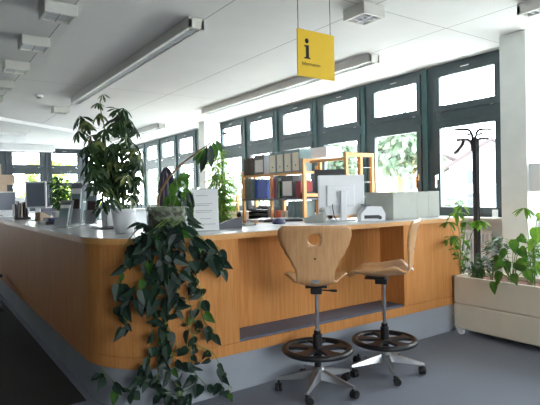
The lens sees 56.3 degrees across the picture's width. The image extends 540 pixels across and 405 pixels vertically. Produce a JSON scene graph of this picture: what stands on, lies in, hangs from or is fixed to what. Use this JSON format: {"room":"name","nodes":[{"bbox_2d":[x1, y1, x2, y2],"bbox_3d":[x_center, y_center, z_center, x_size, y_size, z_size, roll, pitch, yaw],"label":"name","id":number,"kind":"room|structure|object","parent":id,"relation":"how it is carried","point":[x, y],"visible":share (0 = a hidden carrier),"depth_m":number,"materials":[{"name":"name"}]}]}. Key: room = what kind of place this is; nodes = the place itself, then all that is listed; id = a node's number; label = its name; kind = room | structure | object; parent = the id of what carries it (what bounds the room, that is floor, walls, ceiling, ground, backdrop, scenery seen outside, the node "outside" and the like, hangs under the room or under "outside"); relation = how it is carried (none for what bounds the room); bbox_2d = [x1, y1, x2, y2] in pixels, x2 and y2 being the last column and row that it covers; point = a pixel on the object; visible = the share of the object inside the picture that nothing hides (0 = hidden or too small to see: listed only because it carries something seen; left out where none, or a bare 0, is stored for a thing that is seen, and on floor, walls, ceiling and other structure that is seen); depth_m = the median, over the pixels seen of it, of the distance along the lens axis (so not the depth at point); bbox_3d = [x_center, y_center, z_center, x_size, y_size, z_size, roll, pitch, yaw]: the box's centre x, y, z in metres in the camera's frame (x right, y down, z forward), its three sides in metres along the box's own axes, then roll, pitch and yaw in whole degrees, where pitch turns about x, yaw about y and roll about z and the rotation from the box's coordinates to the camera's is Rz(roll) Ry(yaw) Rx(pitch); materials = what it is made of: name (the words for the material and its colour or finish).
{"room":"library information desk","nodes":[
{"label":"library information desk","id":0,"kind":"room"},
{"bbox_2d":[0,132,25,139],"bbox_3d":[-6.672,-1.655,12.372,1.456,0.069,1.372,-2,1,-35],"label":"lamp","id":1,"kind":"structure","parent":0,"point":[3,135],"depth_m":12.45,"materials":[{"name":"plastic"}]},
{"bbox_2d":[0,143,54,151],"bbox_3d":[-9.315,-1.555,13.498,6.610,0.189,0.400,-2,1,-35],"label":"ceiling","id":2,"kind":"structure","parent":0,"point":[3,146],"depth_m":14.80,"materials":[{"name":"paint"}]},
{"bbox_2d":[0,117,72,136],"bbox_3d":[-5.561,-1.646,10.141,0.627,0.069,5.409,-1,1,18],"label":"ceiling","id":3,"kind":"structure","parent":0,"point":[5,122],"depth_m":11.00,"materials":[{"name":"paint"}]},
{"bbox_2d":[29,209,102,220],"bbox_3d":[-8.953,0.820,14.969,8.780,1.000,0.200,-2,1,-35],"label":"wall","id":4,"kind":"structure","parent":0,"point":[30,212],"depth_m":15.91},
{"bbox_2d":[0,151,5,174],"bbox_3d":[-8.565,-0.691,15.148,1.144,2.000,0.150,-2,1,-35],"label":"window","id":5,"kind":"structure","parent":4,"relation":"in","point":[2,153],"depth_m":15.44,"materials":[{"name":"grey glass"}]},
{"bbox_2d":[5,151,45,210],"bbox_3d":[-7.627,-0.721,15.802,1.144,2.000,0.150,-2,1,-35],"label":"window","id":6,"kind":"structure","parent":4,"relation":"in","point":[11,168],"depth_m":15.78,"materials":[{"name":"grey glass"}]},
{"bbox_2d":[46,149,83,205],"bbox_3d":[-6.688,-0.751,16.456,1.144,2.000,0.150,-2,1,-35],"label":"window","id":7,"kind":"structure","parent":4,"relation":"in","point":[51,169],"depth_m":16.40,"materials":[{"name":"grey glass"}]},
{"bbox_2d":[83,151,110,208],"bbox_3d":[-5.750,-0.781,17.110,1.144,2.000,0.150,-2,1,-35],"label":"window","id":8,"kind":"structure","parent":4,"relation":"in","point":[84,156],"depth_m":16.78,"materials":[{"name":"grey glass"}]},
{"bbox_2d":[198,121,221,197],"bbox_3d":[-1.325,-0.289,11.271,0.395,3.000,0.290,-2,1,-35],"label":"column","id":9,"kind":"structure","parent":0,"point":[208,130],"depth_m":11.12,"materials":[{"name":"paint"}]},
{"bbox_2d":[0,0,539,148],"bbox_3d":[-3.046,-1.744,6.653,9.100,0.120,20.800,-2,1,-35],"label":"ceiling","id":10,"kind":"structure","parent":0,"point":[243,47],"depth_m":5.70,"materials":[{"name":"paint"}]},
{"bbox_2d":[0,80,13,90],"bbox_3d":[-3.711,-1.623,6.982,0.260,0.098,0.260,-2,1,-35],"label":"lamp","id":11,"kind":"object","parent":10,"relation":"attached to","point":[5,85],"visible":1,"depth_m":6.92,"materials":[{"name":"metal"}]},
{"bbox_2d":[2,59,29,74],"bbox_3d":[-3.056,-1.623,6.061,0.260,0.098,0.260,-2,1,-35],"label":"lamp","id":12,"kind":"object","parent":10,"relation":"attached to","point":[8,66],"visible":1,"depth_m":5.99,"materials":[{"name":"metal"}]},
{"bbox_2d":[18,34,49,53],"bbox_3d":[-2.419,-1.624,5.164,0.260,0.098,0.260,-2,1,-35],"label":"lamp","id":13,"kind":"object","parent":10,"relation":"attached to","point":[31,43],"visible":1,"depth_m":5.09,"materials":[{"name":"metal"}]},
{"bbox_2d":[38,0,77,24],"bbox_3d":[-1.816,-1.624,4.317,0.260,0.098,0.260,-2,1,-35],"label":"lamp","id":14,"kind":"object","parent":10,"relation":"attached to","point":[52,11],"visible":1,"depth_m":4.25,"materials":[{"name":"metal"}]},
{"bbox_2d":[51,106,68,114],"bbox_3d":[-3.776,-1.653,9.070,0.260,0.098,0.260,-2,1,-35],"label":"lamp","id":15,"kind":"object","parent":10,"relation":"attached to","point":[55,109],"visible":1,"depth_m":8.99,"materials":[{"name":"metal"}]},
{"bbox_2d":[71,16,203,103],"bbox_3d":[-1.920,-1.653,6.432,0.160,0.098,4.350,-2,1,-35],"label":"lamp","id":16,"kind":"object","parent":10,"relation":"attached to","point":[189,27],"visible":1,"depth_m":5.60,"materials":[{"name":"metal"}]},
{"bbox_2d":[132,123,164,137],"bbox_3d":[-2.918,-1.711,11.735,0.416,0.098,2.654,-2,1,-35],"label":"lamp","id":17,"kind":"object","parent":10,"relation":"attached to","point":[151,128],"depth_m":11.60,"materials":[{"name":"metal"}]},
{"bbox_2d":[202,76,321,114],"bbox_3d":[-0.379,-1.711,8.082,0.427,0.098,3.293,-2,1,-35],"label":"lamp","id":18,"kind":"object","parent":10,"relation":"attached to","point":[299,81],"depth_m":7.86,"materials":[{"name":"metal"}]},
{"bbox_2d":[296,0,334,80],"bbox_3d":[0.354,-1.339,3.910,0.370,0.751,0.013,-2,1,-35],"label":"hanging sign","id":19,"kind":"object","parent":10,"relation":"hanging from","point":[315,50],"visible":1,"depth_m":3.90,"materials":[{"name":"plastic"}]},
{"bbox_2d":[335,53,379,75],"bbox_3d":[0.998,-1.712,6.112,0.421,0.098,0.988,-2,1,-35],"label":"lamp","id":20,"kind":"object","parent":10,"relation":"attached to","point":[359,62],"depth_m":6.16,"materials":[{"name":"metal"}]},
{"bbox_2d":[343,1,384,25],"bbox_3d":[0.839,-1.684,4.510,0.260,0.098,0.260,-2,1,-35],"label":"lamp","id":21,"kind":"object","parent":10,"relation":"attached to","point":[364,13],"visible":1,"depth_m":4.45,"materials":[{"name":"metal"}]},
{"bbox_2d":[517,0,539,17],"bbox_3d":[3.495,-1.715,2.753,0.170,0.098,4.320,-2,1,-35],"label":"lamp","id":22,"kind":"object","parent":10,"relation":"attached to","point":[529,8],"visible":1,"depth_m":4.42,"materials":[{"name":"metal"}]},
{"bbox_2d":[0,294,539,404],"bbox_3d":[-2.998,1.364,6.595,8.950,0.106,20.650,-2,1,-35],"label":"floor","id":23,"kind":"structure","parent":0,"point":[470,367],"depth_m":3.67,"materials":[{"name":"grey carpet"}]},
{"bbox_2d":[0,197,25,214],"bbox_3d":[-6.143,0.601,11.555,1.100,1.420,0.455,-2,1,-35],"label":"storage cabinet","id":24,"kind":"object","parent":23,"relation":"on","point":[20,199],"visible":0.02,"depth_m":11.54,"materials":[{"name":"white plastic"}]},
{"bbox_2d":[0,184,6,191],"bbox_3d":[-6.248,-0.257,11.491,0.420,0.300,0.300,-2,1,-35],"label":"cardboard box","id":25,"kind":"object","parent":24,"relation":"on","point":[3,187],"visible":0.49,"depth_m":11.45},
{"bbox_2d":[0,175,14,184],"bbox_3d":[-6.196,-0.519,11.527,0.600,0.220,0.300,-2,1,-35],"label":"cardboard box","id":26,"kind":"object","parent":25,"relation":"on","point":[4,179],"visible":1,"depth_m":11.49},
{"bbox_2d":[57,201,99,220],"bbox_3d":[-4.364,0.624,11.454,0.900,1.300,0.415,-2,1,-35],"label":"storage cabinet","id":27,"kind":"object","parent":23,"relation":"on","point":[83,211],"visible":0.02,"depth_m":11.34,"materials":[{"name":"white plastic"}]},
{"bbox_2d":[146,167,174,224],"bbox_3d":[-1.806,0.353,7.913,0.527,1.834,0.589,-1,1,36],"label":"office chair","id":28,"kind":"object","parent":23,"relation":"on","point":[167,169],"visible":0.06,"depth_m":8.09,"materials":[{"name":"grey fabric"}]},
{"bbox_2d":[163,170,169,206],"bbox_3d":[-1.703,0.411,7.132,0.589,1.738,0.527,-1,1,-16],"label":"office chair","id":29,"kind":"object","parent":23,"relation":"on","point":[165,175],"visible":0.1,"depth_m":7.04,"materials":[{"name":"grey fabric"}]},
{"bbox_2d":[203,150,239,222],"bbox_3d":[-0.885,0.143,9.130,0.700,2.178,0.766,-2,1,-31],"label":"palm","id":30,"kind":"object","parent":23,"relation":"on","point":[223,209],"visible":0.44,"depth_m":9.06,"materials":[{"name":"green plant"}]},
{"bbox_2d":[0,221,460,404],"bbox_3d":[-1.531,0.753,6.761,3.393,1.060,6.955,-2,1,-35],"label":"reception desk","id":31,"kind":"object","parent":23,"relation":"on","point":[62,288],"depth_m":3.87,"materials":[{"name":"brown wood"}]},
{"bbox_2d":[0,214,462,244],"bbox_3d":[-1.540,0.203,6.744,3.423,0.040,6.973,-2,1,-35],"label":"countertop","id":32,"kind":"structure","parent":31,"relation":"on","point":[81,233],"depth_m":4.03,"materials":[{"name":"grey laminate"}]},
{"bbox_2d":[0,191,15,216],"bbox_3d":[-4.055,0.028,7.699,0.320,0.390,0.230,-2,1,-29],"label":"computer monitor","id":33,"kind":"object","parent":32,"relation":"on","point":[7,198],"visible":0.91,"depth_m":7.67,"materials":[{"name":"white plastic"}]},
{"bbox_2d":[12,201,30,219],"bbox_3d":[-3.268,0.102,6.620,0.200,0.240,0.240,-2,1,-35],"label":"letter sorter","id":34,"kind":"object","parent":32,"relation":"on","point":[19,210],"visible":0.94,"depth_m":6.55,"materials":[{"name":"black plastic"}]},
{"bbox_2d":[25,181,46,220],"bbox_3d":[-2.892,-0.021,6.252,0.240,0.480,0.230,-1,1,-14],"label":"computer monitor","id":35,"kind":"object","parent":32,"relation":"on","point":[35,191],"visible":0.83,"depth_m":6.20,"materials":[{"name":"white plastic"}]},
{"bbox_2d":[35,212,50,221],"bbox_3d":[-2.648,0.165,5.891,0.126,0.110,0.140,-1,1,38],"label":"cardboard box","id":36,"kind":"object","parent":32,"relation":"on","point":[39,216],"visible":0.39,"depth_m":5.84,"materials":[{"name":"brown cardboard"}]},
{"bbox_2d":[38,217,69,224],"bbox_3d":[-2.209,0.188,5.226,0.300,0.065,0.260,-2,1,-41],"label":"tray","id":37,"kind":"object","parent":32,"relation":"on","point":[52,220],"visible":0.48,"depth_m":5.11,"materials":[{"name":"black plastic"}]},
{"bbox_2d":[38,221,69,224],"bbox_3d":[-2.208,0.205,5.226,0.300,0.030,0.260,-2,1,-41],"label":"tray","id":38,"kind":"object","parent":37,"relation":"on","point":[39,222],"depth_m":5.09,"materials":[{"name":"black plastic"}]},
{"bbox_2d":[46,175,71,216],"bbox_3d":[-2.540,-0.061,6.144,0.355,0.547,0.304,-1,1,-10],"label":"fig","id":39,"kind":"object","parent":32,"relation":"on","point":[58,192],"visible":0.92,"depth_m":6.09,"materials":[{"name":"green plant"}]},
{"bbox_2d":[57,202,71,226],"bbox_3d":[-1.826,0.102,4.487,0.120,0.246,0.170,-1,1,8],"label":"brochure rack","id":40,"kind":"object","parent":32,"relation":"on","point":[65,209],"visible":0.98,"depth_m":4.46,"materials":[{"name":"grey plastic"}]},
{"bbox_2d":[70,183,82,223],"bbox_3d":[-1.828,0.006,4.758,0.120,0.431,0.170,-1,1,0],"label":"brochure rack","id":41,"kind":"object","parent":32,"relation":"on","point":[76,193],"visible":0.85,"depth_m":4.72,"materials":[{"name":"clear plastic"}]},
{"bbox_2d":[85,186,97,223],"bbox_3d":[-1.669,0.022,4.723,0.120,0.394,0.170,-1,1,0],"label":"brochure rack","id":42,"kind":"object","parent":32,"relation":"on","point":[90,218],"visible":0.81,"depth_m":4.68,"materials":[{"name":"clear plastic"}]},
{"bbox_2d":[73,94,146,232],"bbox_3d":[-1.101,-0.283,3.611,0.449,1.005,0.595,0,1,43],"label":"tree","id":43,"kind":"object","parent":32,"relation":"on","point":[109,181],"visible":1,"depth_m":3.52,"materials":[{"name":"green plant"}]},
{"bbox_2d":[101,209,135,225],"bbox_3d":[-1.360,0.137,4.531,0.260,0.150,0.170,-2,1,-35],"label":"storage box","id":44,"kind":"object","parent":32,"relation":"on","point":[107,220],"visible":0.2,"depth_m":4.41,"materials":[{"name":"white plastic"}]},
{"bbox_2d":[90,132,232,404],"bbox_3d":[-0.609,0.419,3.257,1.009,1.830,0.539,-2,1,-35],"label":"trailing plant","id":45,"kind":"object","parent":32,"relation":"on","point":[167,228],"visible":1,"depth_m":3.11,"materials":[{"name":"green plant"}]},
{"bbox_2d":[189,189,218,230],"bbox_3d":[-0.478,0.053,3.648,0.210,0.306,0.093,-1,1,-10],"label":"holder","id":46,"kind":"object","parent":32,"relation":"on","point":[206,212],"visible":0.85,"depth_m":3.64,"materials":[{"name":"paper"}]},
{"bbox_2d":[219,211,242,228],"bbox_3d":[-0.309,0.135,3.982,0.180,0.125,0.212,-1,1,-4],"label":"telephone","id":47,"kind":"object","parent":32,"relation":"on","point":[236,222],"visible":1,"depth_m":3.90,"materials":[{"name":"black plastic"}]},
{"bbox_2d":[258,218,302,222],"bbox_3d":[0.099,0.165,4.737,0.400,0.025,0.140,-2,1,-23],"label":"keyboard","id":48,"kind":"object","parent":32,"relation":"on","point":[285,219],"visible":0.68,"depth_m":4.70,"materials":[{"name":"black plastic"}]},
{"bbox_2d":[304,207,325,221],"bbox_3d":[0.409,0.111,4.569,0.180,0.125,0.212,-1,1,13],"label":"telephone","id":49,"kind":"object","parent":32,"relation":"on","point":[321,217],"visible":1,"depth_m":4.48,"materials":[{"name":"grey plastic"}]},
{"bbox_2d":[318,175,363,220],"bbox_3d":[0.664,-0.043,4.643,0.430,0.420,0.230,-1,1,-5],"label":"computer monitor","id":50,"kind":"object","parent":32,"relation":"on","point":[342,195],"visible":0.94,"depth_m":4.64,"materials":[{"name":"white plastic"}]},
{"bbox_2d":[357,204,385,220],"bbox_3d":[0.919,0.087,4.571,0.225,0.150,0.155,-1,1,-5],"label":"printer","id":51,"kind":"object","parent":32,"relation":"on","point":[368,212],"visible":1,"depth_m":4.51,"materials":[{"name":"white plastic"}]},
{"bbox_2d":[365,191,416,219],"bbox_3d":[1.167,0.025,4.865,0.333,0.255,0.352,-2,1,-35],"label":"file box","id":52,"kind":"object","parent":32,"relation":"on","point":[396,205],"visible":0.87,"depth_m":4.72,"materials":[{"name":"white cardboard"}]},
{"bbox_2d":[417,192,427,217],"bbox_3d":[1.382,0.021,5.022,0.176,0.249,0.340,-2,1,-35],"label":"file box","id":53,"kind":"object","parent":32,"relation":"on","point":[422,197],"visible":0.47,"depth_m":4.88,"materials":[{"name":"white cardboard"}]},
{"bbox_2d":[417,191,438,216],"bbox_3d":[1.532,0.013,5.134,0.177,0.254,0.328,-2,1,-35],"label":"file box","id":54,"kind":"object","parent":32,"relation":"on","point":[433,196],"visible":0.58,"depth_m":5.00,"materials":[{"name":"white cardboard"}]},
{"bbox_2d":[245,217,303,222],"bbox_3d":[0.413,0.737,6.930,0.760,1.004,1.600,-2,1,-35],"label":"desk","id":55,"kind":"object","parent":23,"relation":"on","point":[247,220],"visible":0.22,"depth_m":7.32,"materials":[{"name":"grey laminate"}]},
{"bbox_2d":[314,169,344,218],"bbox_3d":[0.791,-0.103,6.656,0.400,0.665,0.220,-1,1,0],"label":"computer monitor","id":56,"kind":"object","parent":55,"relation":"on","point":[317,173],"visible":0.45,"depth_m":6.62,"materials":[{"name":"black plastic"}]},
{"bbox_2d":[241,166,317,223],"bbox_3d":[0.140,0.333,8.380,0.310,1.780,1.790,-2,1,-35],"label":"shelf unit","id":57,"kind":"object","parent":23,"relation":"on","point":[270,176],"visible":0.28,"depth_m":8.30,"materials":[{"name":"brown wood"}]},
{"bbox_2d":[244,158,248,175],"bbox_3d":[-0.320,-0.628,8.961,0.240,0.300,0.164,-2,1,-35],"label":"binder","id":58,"kind":"object","parent":57,"relation":"on","point":[246,161],"visible":0.44,"depth_m":8.88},
{"bbox_2d":[245,179,251,198],"bbox_3d":[-0.292,-0.238,8.938,0.240,0.340,0.194,-2,1,-35],"label":"binder","id":59,"kind":"object","parent":57,"relation":"on","point":[248,195],"visible":0.49,"depth_m":8.86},
{"bbox_2d":[254,154,268,174],"bbox_3d":[-0.090,-0.643,8.628,0.242,0.330,0.294,-2,1,-35],"label":"binder","id":60,"kind":"object","parent":57,"relation":"on","point":[261,162],"visible":0.64,"depth_m":8.49,"materials":[{"name":"cardboard"}]},
{"bbox_2d":[249,216,274,218],"bbox_3d":[-0.097,0.267,8.708,0.260,0.070,0.600,-2,1,-35],"label":"tray","id":61,"kind":"object","parent":57,"relation":"on","point":[250,217],"visible":0.2,"depth_m":8.91,"materials":[{"name":"black plastic"}]},
{"bbox_2d":[249,211,274,215],"bbox_3d":[-0.099,0.192,8.707,0.260,0.070,0.600,-2,1,-35],"label":"tray","id":62,"kind":"object","parent":61,"relation":"on","point":[252,213],"visible":0.71,"depth_m":8.83,"materials":[{"name":"black plastic"}]},
{"bbox_2d":[248,207,280,211],"bbox_3d":[-0.100,0.117,8.706,0.260,0.070,0.600,-2,1,-35],"label":"tray","id":63,"kind":"object","parent":62,"relation":"on","point":[257,209],"visible":0.92,"depth_m":8.69,"materials":[{"name":"black plastic"}]},
{"bbox_2d":[257,179,274,198],"bbox_3d":[-0.037,-0.228,8.572,0.240,0.320,0.294,-2,1,-35],"label":"binder","id":64,"kind":"object","parent":57,"relation":"on","point":[263,186],"visible":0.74,"depth_m":8.46,"materials":[{"name":"cardboard"}]},
{"bbox_2d":[269,152,276,173],"bbox_3d":[0.138,-0.644,8.238,0.244,0.335,0.194,-2,1,-35],"label":"binder","id":65,"kind":"object","parent":57,"relation":"on","point":[272,156],"visible":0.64,"depth_m":8.17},
{"bbox_2d":[276,151,283,172],"bbox_3d":[0.254,-0.644,8.071,0.244,0.335,0.194,-2,1,-35],"label":"binder","id":66,"kind":"object","parent":57,"relation":"on","point":[279,155],"visible":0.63,"depth_m":7.99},
{"bbox_2d":[284,150,291,171],"bbox_3d":[0.370,-0.644,7.905,0.244,0.335,0.194,-2,1,-35],"label":"binder","id":67,"kind":"object","parent":57,"relation":"on","point":[287,154],"visible":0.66,"depth_m":7.82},
{"bbox_2d":[281,175,301,197],"bbox_3d":[0.367,-0.248,7.990,0.242,0.360,0.294,-2,1,-35],"label":"binder","id":68,"kind":"object","parent":57,"relation":"on","point":[289,181],"visible":0.69,"depth_m":7.88,"materials":[{"name":"cardboard"}]},
{"bbox_2d":[292,149,311,171],"bbox_3d":[0.486,-0.644,7.738,0.244,0.335,0.194,-2,1,-35],"label":"binder","id":69,"kind":"object","parent":57,"relation":"on","point":[297,154],"visible":0.77,"depth_m":7.67,"materials":[{"name":"cardboard"}]},
{"bbox_2d":[296,181,312,197],"bbox_3d":[0.528,-0.198,7.764,0.240,0.260,0.114,-2,1,-35],"label":"binder","id":70,"kind":"object","parent":57,"relation":"on","point":[298,183],"visible":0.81,"depth_m":7.71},
{"bbox_2d":[299,200,314,217],"bbox_3d":[0.566,0.137,7.724,0.240,0.330,0.084,-2,1,-35],"label":"binder","id":71,"kind":"object","parent":57,"relation":"on","point":[310,204],"visible":0.41,"depth_m":7.69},
{"bbox_2d":[301,159,321,217],"bbox_3d":[0.650,0.283,7.619,0.364,1.880,0.044,-2,1,-35],"label":"frame","id":72,"kind":"object","parent":23,"relation":"on","point":[303,161],"visible":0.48,"depth_m":7.51,"materials":[{"name":"brown wood"}]},
{"bbox_2d":[275,225,359,404],"bbox_3d":[0.309,0.716,3.462,0.567,1.151,0.559,-1,1,6],"label":"stool","id":73,"kind":"object","parent":23,"relation":"on","point":[315,266],"visible":1,"depth_m":3.26,"materials":[{"name":"brown wood"}]},
{"bbox_2d":[310,152,374,217],"bbox_3d":[1.029,0.271,7.188,0.534,1.900,0.762,-2,1,-35],"label":"frame","id":74,"kind":"object","parent":23,"relation":"on","point":[360,156],"visible":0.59,"depth_m":6.90,"materials":[{"name":"brown wood"}]},
{"bbox_2d":[311,146,341,158],"bbox_3d":[0.831,-0.734,7.435,0.300,0.150,0.350,-2,1,-35],"label":"box file","id":75,"kind":"object","parent":74,"relation":"on","point":[326,152],"visible":0.96,"depth_m":7.32,"materials":[{"name":"cardboard"}]},
{"bbox_2d":[348,218,425,385],"bbox_3d":[0.867,0.699,3.795,0.568,1.151,0.561,-1,1,22],"label":"stool","id":76,"kind":"object","parent":23,"relation":"on","point":[381,352],"visible":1,"depth_m":3.73,"materials":[{"name":"brown wood"}]},
{"bbox_2d":[454,128,492,263],"bbox_3d":[2.287,0.196,5.616,0.400,2.044,0.400,-2,1,-35],"label":"coat stand","id":77,"kind":"object","parent":23,"relation":"on","point":[474,141],"visible":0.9,"depth_m":5.59,"materials":[{"name":"black metal"}]},
{"bbox_2d":[460,230,492,273],"bbox_3d":[2.333,0.771,6.297,0.055,0.870,0.965,-2,1,-35],"label":"radiator","id":78,"kind":"object","parent":23,"relation":"on","point":[485,235],"visible":0.09,"depth_m":6.07,"materials":[{"name":"white metal"}]},
{"bbox_2d":[452,272,539,346],"bbox_3d":[2.361,0.961,4.250,0.432,0.552,1.587,-2,1,-35],"label":"planter","id":79,"kind":"object","parent":23,"relation":"on","point":[513,313],"visible":0.81,"depth_m":4.42,"materials":[{"name":"plastic"}]},
{"bbox_2d":[440,206,490,273],"bbox_3d":[1.789,0.387,4.761,0.471,0.702,0.498,-1,1,-3],"label":"plant","id":80,"kind":"object","parent":79,"relation":"in","point":[453,240],"visible":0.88,"depth_m":4.71,"materials":[{"name":"green plant"}]},
{"bbox_2d":[462,253,490,278],"bbox_3d":[1.946,0.615,4.749,0.172,0.261,0.454,-2,1,-29],"label":"plant","id":81,"kind":"object","parent":79,"relation":"in","point":[480,274],"visible":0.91,"depth_m":4.74,"materials":[{"name":"green plant"}]},
{"bbox_2d":[476,237,511,279],"bbox_3d":[2.053,0.522,4.625,0.349,0.422,0.240,-1,1,39],"label":"plant","id":82,"kind":"object","parent":79,"relation":"in","point":[497,239],"visible":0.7,"depth_m":4.62,"materials":[{"name":"green plant"}]},
{"bbox_2d":[489,233,532,294],"bbox_3d":[2.076,0.532,4.333,0.243,0.531,0.471,-2,1,-35],"label":"plant","id":83,"kind":"object","parent":79,"relation":"in","point":[513,243],"visible":0.89,"depth_m":4.34,"materials":[{"name":"green plant"}]},
{"bbox_2d":[512,208,539,285],"bbox_3d":[2.211,0.392,4.270,0.226,0.687,0.366,-1,1,12],"label":"plant","id":84,"kind":"object","parent":79,"relation":"in","point":[532,243],"visible":0.89,"depth_m":4.25,"materials":[{"name":"green plant"}]},
{"bbox_2d":[136,209,502,272],"bbox_3d":[0.612,0.702,9.110,0.220,1.000,20.650,-2,1,-35],"label":"wall","id":85,"kind":"structure","parent":0,"point":[496,226],"depth_m":6.20,"materials":[{"name":"paint"}]},
{"bbox_2d":[131,143,145,207],"bbox_3d":[-4.088,-0.796,15.672,0.150,2.000,1.144,-2,1,-35],"label":"window","id":86,"kind":"structure","parent":85,"relation":"in","point":[141,146],"depth_m":15.26,"materials":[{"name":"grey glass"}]},
{"bbox_2d":[145,139,159,206],"bbox_3d":[-3.434,-0.796,14.733,0.150,2.000,1.144,-2,1,-35],"label":"window","id":87,"kind":"structure","parent":85,"relation":"in","point":[151,164],"depth_m":14.84,"materials":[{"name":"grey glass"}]},
{"bbox_2d":[160,135,177,196],"bbox_3d":[-2.780,-0.796,13.795,0.150,2.000,1.144,-2,1,-35],"label":"window","id":88,"kind":"structure","parent":85,"relation":"in","point":[169,161],"depth_m":13.69,"materials":[{"name":"grey metal"}]},
{"bbox_2d":[176,129,196,207],"bbox_3d":[-2.126,-0.796,12.856,0.150,2.000,1.144,-2,1,-35],"label":"window","id":89,"kind":"structure","parent":85,"relation":"in","point":[180,157],"depth_m":12.76,"materials":[{"name":"grey metal"}]},
{"bbox_2d":[196,129,199,188],"bbox_3d":[-1.472,-0.796,11.918,0.150,2.000,1.144,-2,1,-35],"label":"window","id":90,"kind":"structure","parent":85,"relation":"in","point":[197,130],"depth_m":12.33,"materials":[{"name":"grey metal"}]},
{"bbox_2d":[220,116,247,210],"bbox_3d":[-0.818,-0.796,10.979,0.150,2.000,1.144,-2,1,-35],"label":"window","id":91,"kind":"structure","parent":85,"relation":"in","point":[237,150],"depth_m":10.80,"materials":[{"name":"grey metal"}]},
{"bbox_2d":[246,108,279,210],"bbox_3d":[-0.164,-0.796,10.040,0.150,2.000,1.144,-2,1,-35],"label":"window","id":92,"kind":"structure","parent":85,"relation":"in","point":[266,145],"depth_m":9.98,"materials":[{"name":"grey metal"}]},
{"bbox_2d":[278,98,317,212],"bbox_3d":[0.491,-0.796,9.102,0.150,2.000,1.144,-2,1,-35],"label":"window","id":93,"kind":"structure","parent":85,"relation":"in","point":[309,138],"depth_m":9.01,"materials":[{"name":"grey metal"}]},
{"bbox_2d":[130,208,501,220],"bbox_3d":[0.496,0.191,8.938,0.220,0.030,20.500,-2,1,-35],"label":"trim","id":94,"kind":"structure","parent":85,"relation":"attached to","point":[466,217],"depth_m":6.01,"materials":[{"name":"ceramic"}]},
{"bbox_2d":[317,85,366,203],"bbox_3d":[1.145,-0.796,8.163,0.150,2.000,1.144,-2,1,-35],"label":"window","id":95,"kind":"structure","parent":85,"relation":"in","point":[352,131],"depth_m":8.02,"materials":[{"name":"grey metal"}]},
{"bbox_2d":[365,68,429,191],"bbox_3d":[1.799,-0.796,7.224,0.150,2.000,1.144,-2,1,-35],"label":"window","id":96,"kind":"structure","parent":85,"relation":"in","point":[416,121],"depth_m":7.07,"materials":[{"name":"grey metal"}]},
{"bbox_2d":[428,50,501,216],"bbox_3d":[2.453,-0.796,6.286,0.150,2.000,1.144,-2,1,-35],"label":"window","id":97,"kind":"structure","parent":85,"relation":"in","point":[487,109],"depth_m":6.36,"materials":[{"name":"grey metal"}]},
{"bbox_2d":[499,29,539,277],"bbox_3d":[2.738,-0.290,5.440,0.395,3.000,0.285,-2,1,-35],"label":"column","id":98,"kind":"structure","parent":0,"point":[519,51],"depth_m":5.30,"materials":[{"name":"paint"}]},
{"bbox_2d":[529,163,539,190],"bbox_3d":[2.871,-0.265,5.264,0.340,0.290,0.155,-2,1,-35],"label":"box","id":99,"kind":"object","parent":98,"relation":"attached to","point":[534,168],"visible":1,"depth_m":5.18,"materials":[{"name":"white plastic"}]},
{"label":"outside","id":100,"kind":"structure","parent":0,"visible":0},
{"bbox_3d":[22.597,1.203,34.029,64.100,0.100,90.000,-2,1,-35],"label":"ground","id":101,"kind":"structure","parent":100,"visible":0},
{"bbox_2d":[149,164,192,203],"bbox_3d":[-5.629,-0.539,32.078,4.922,4.696,4.533,-1,1,33],"label":"tree","id":102,"kind":"object","parent":101,"relation":"on","point":[190,186],"visible":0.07,"depth_m":31.81,"materials":[{"name":"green plant"}]},
{"bbox_2d":[226,162,269,204],"bbox_3d":[-1.244,-0.587,33.354,4.347,4.563,4.234,-1,1,-2],"label":"tree","id":103,"kind":"object","parent":101,"relation":"on","point":[238,177],"visible":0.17,"depth_m":32.76,"materials":[{"name":"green plant"}]},
{"bbox_2d":[300,141,356,180],"bbox_3d":[3.111,-0.824,23.952,3.640,5.127,3.333,-2,1,-35],"label":"tree","id":104,"kind":"object","parent":101,"relation":"on","point":[352,165],"visible":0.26,"depth_m":23.20,"materials":[{"name":"green plant"}]},
{"bbox_2d":[354,138,455,205],"bbox_3d":[10.213,-2.003,41.595,10.162,6.619,4.900,-1,1,14],"label":"house","id":105,"kind":"structure","parent":101,"relation":"on","point":[388,184],"depth_m":39.50,"materials":[{"name":"grey tile"}]},
{"bbox_2d":[377,110,448,191],"bbox_3d":[5.278,-0.903,20.088,3.134,5.305,3.626,-2,1,-41],"label":"tree","id":106,"kind":"object","parent":101,"relation":"on","point":[401,153],"visible":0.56,"depth_m":19.39,"materials":[{"name":"green plant"}]},
{"bbox_2d":[443,194,466,206],"bbox_3d":[8.355,0.635,22.897,1.502,2.058,1.546,-1,1,-3],"label":"tree","id":107,"kind":"object","parent":101,"relation":"on","point":[451,202],"visible":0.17,"depth_m":22.68,"materials":[{"name":"green plant"}]},
{"bbox_2d":[443,140,485,158],"bbox_3d":[17.498,-2.861,55.989,12.900,7.587,8.250,-1,1,21],"label":"house","id":108,"kind":"structure","parent":101,"relation":"on","point":[449,147],"depth_m":53.74,"materials":[{"name":"grey tile"}]},
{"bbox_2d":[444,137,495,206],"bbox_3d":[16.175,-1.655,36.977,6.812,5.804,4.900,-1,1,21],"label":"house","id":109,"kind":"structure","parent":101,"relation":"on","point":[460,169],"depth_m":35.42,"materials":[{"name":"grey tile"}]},
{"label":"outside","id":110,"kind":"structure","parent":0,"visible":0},
{"bbox_3d":[-32.046,2.519,25.021,35.900,0.100,42.300,-2,1,-35],"label":"ground","id":111,"kind":"structure","parent":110,"visible":0},
{"bbox_2d":[13,156,100,203],"bbox_3d":[-8.733,0.042,21.159,3.928,4.185,3.530,-1,1,-4],"label":"tree","id":112,"kind":"object","parent":111,"relation":"on","point":[29,177],"visible":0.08,"depth_m":20.43,"materials":[{"name":"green plant"}]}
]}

